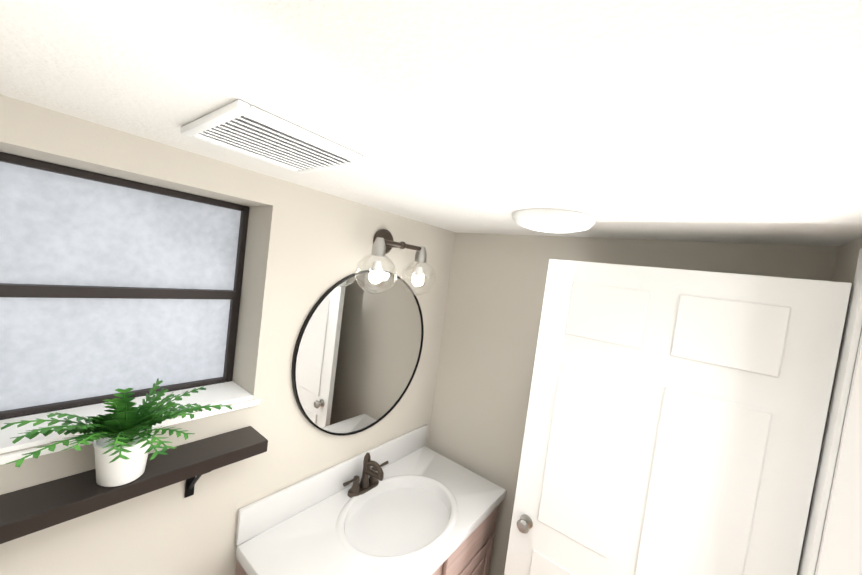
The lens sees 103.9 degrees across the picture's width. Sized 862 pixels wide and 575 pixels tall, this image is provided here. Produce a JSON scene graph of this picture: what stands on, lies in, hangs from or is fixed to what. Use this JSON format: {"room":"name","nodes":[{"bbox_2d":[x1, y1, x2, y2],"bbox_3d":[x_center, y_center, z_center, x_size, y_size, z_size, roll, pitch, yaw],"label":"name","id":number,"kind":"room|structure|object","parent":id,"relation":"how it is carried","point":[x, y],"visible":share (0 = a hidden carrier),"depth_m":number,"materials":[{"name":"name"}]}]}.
{"room":"bathroom","nodes":[
{"label":"bathroom","id":0,"kind":"room"},
{"bbox_2d":[0,94,455,574],"bbox_3d":[-0.890,0.673,1.005,0.220,2.130,2.780,9,4,38],"label":"wall","id":1,"kind":"structure","parent":0,"point":[306,248],"depth_m":1.12,"materials":[{"name":"beige paint"}]},
{"bbox_2d":[0,152,248,419],"bbox_3d":[-0.902,0.018,0.963,0.052,0.648,0.668,9,4,38],"label":"window","id":2,"kind":"structure","parent":1,"relation":"in","point":[109,285],"depth_m":0.95,"materials":[{"name":"white glass"}]},
{"bbox_2d":[0,381,259,464],"bbox_3d":[-0.864,0.357,0.917,0.177,0.032,0.710,9,4,38],"label":"window sill","id":3,"kind":"structure","parent":1,"relation":"attached to","point":[226,393],"depth_m":0.91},
{"bbox_2d":[0,426,267,543],"bbox_3d":[-0.777,0.545,0.838,0.123,0.170,0.675,9,4,38],"label":"shelf","id":4,"kind":"object","parent":1,"relation":"attached to","point":[30,510],"visible":0.96,"depth_m":0.80,"materials":[{"name":"brown wood"}]},
{"bbox_2d":[1,378,231,486],"bbox_3d":[-0.679,0.350,0.781,0.252,0.244,0.395,9,4,38],"label":"potted fern","id":5,"kind":"object","parent":4,"relation":"on","point":[121,436],"visible":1,"depth_m":0.77,"materials":[{"name":"green plant"}]},
{"bbox_2d":[291,270,423,435],"bbox_3d":[-0.275,0.287,1.516,0.016,0.738,0.738,9,4,38],"label":"mirror","id":6,"kind":"object","parent":1,"relation":"attached to","point":[356,355],"visible":0.9,"depth_m":1.45,"materials":[{"name":"black metal"}]},
{"bbox_2d":[355,229,435,295],"bbox_3d":[-0.147,-0.108,1.442,0.204,0.276,0.422,9,4,38],"label":"sconce","id":7,"kind":"object","parent":1,"relation":"attached to","point":[384,242],"visible":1,"depth_m":1.40,"materials":[{"name":"glass"}]},
{"bbox_2d":[0,0,861,245],"bbox_3d":[1.214,-0.129,0.294,4.170,0.060,4.160,9,4,38],"label":"ceiling","id":8,"kind":"structure","parent":0,"point":[735,121],"depth_m":0.46,"materials":[{"name":"paint"}]},
{"bbox_2d":[181,100,368,173],"bbox_3d":[-0.335,-0.309,0.738,0.280,0.015,0.280,9,4,38],"label":"ceiling vent","id":9,"kind":"object","parent":8,"relation":"in","point":[242,127],"visible":1,"depth_m":0.70,"materials":[{"name":"white plastic"}]},
{"bbox_2d":[512,209,595,232],"bbox_3d":[0.417,-0.219,1.165,0.270,0.046,0.270,9,4,38],"label":"round ceiling light","id":10,"kind":"object","parent":8,"relation":"attached to","point":[554,221],"visible":1,"depth_m":1.08,"materials":[{"name":"white"}]},
{"bbox_2d":[428,233,838,574],"bbox_3d":[0.631,0.841,1.542,1.550,2.130,0.060,9,4,38],"label":"wall","id":11,"kind":"structure","parent":0,"point":[494,302],"depth_m":1.71,"materials":[{"name":"beige paint"}]},
{"bbox_2d":[797,238,861,574],"bbox_3d":[0.617,0.898,0.345,0.100,2.130,1.848,9,4,38],"label":"wall","id":12,"kind":"structure","parent":0,"point":[846,262],"depth_m":0.95,"materials":[{"name":"beige paint"}]},
{"bbox_2d":[504,259,851,574],"bbox_3d":[0.647,0.922,1.144,0.780,1.988,0.105,9,4,38],"label":"door","id":13,"kind":"structure","parent":12,"relation":"in","point":[675,421],"depth_m":1.07,"materials":[{"name":"white wood"}]},
{"bbox_2d":[798,248,861,574],"bbox_3d":[0.758,0.925,0.543,0.114,2.092,0.884,9,4,38],"label":"door frame","id":14,"kind":"structure","parent":12,"relation":"attached to","point":[840,550],"depth_m":0.84,"materials":[{"name":"white wood"}]},
{"bbox_3d":[0.938,2.041,0.401,4.170,0.060,4.160,9,4,38],"label":"floor","id":15,"kind":"structure","parent":0,"visible":0},
{"bbox_2d":[235,425,506,574],"bbox_3d":[-0.197,1.284,1.407,0.530,1.056,1.018,9,4,38],"label":"bathroom vanity","id":16,"kind":"object","parent":15,"relation":"on","point":[410,503],"visible":1,"depth_m":1.35,"materials":[{"name":"white stone"}]},
{"bbox_2d":[343,452,388,498],"bbox_3d":[-0.261,0.822,1.478,0.130,0.164,0.255,9,4,38],"label":"faucet","id":17,"kind":"object","parent":16,"relation":"on","point":[373,478],"depth_m":1.48,"materials":[{"name":"brown metal"}]}
]}

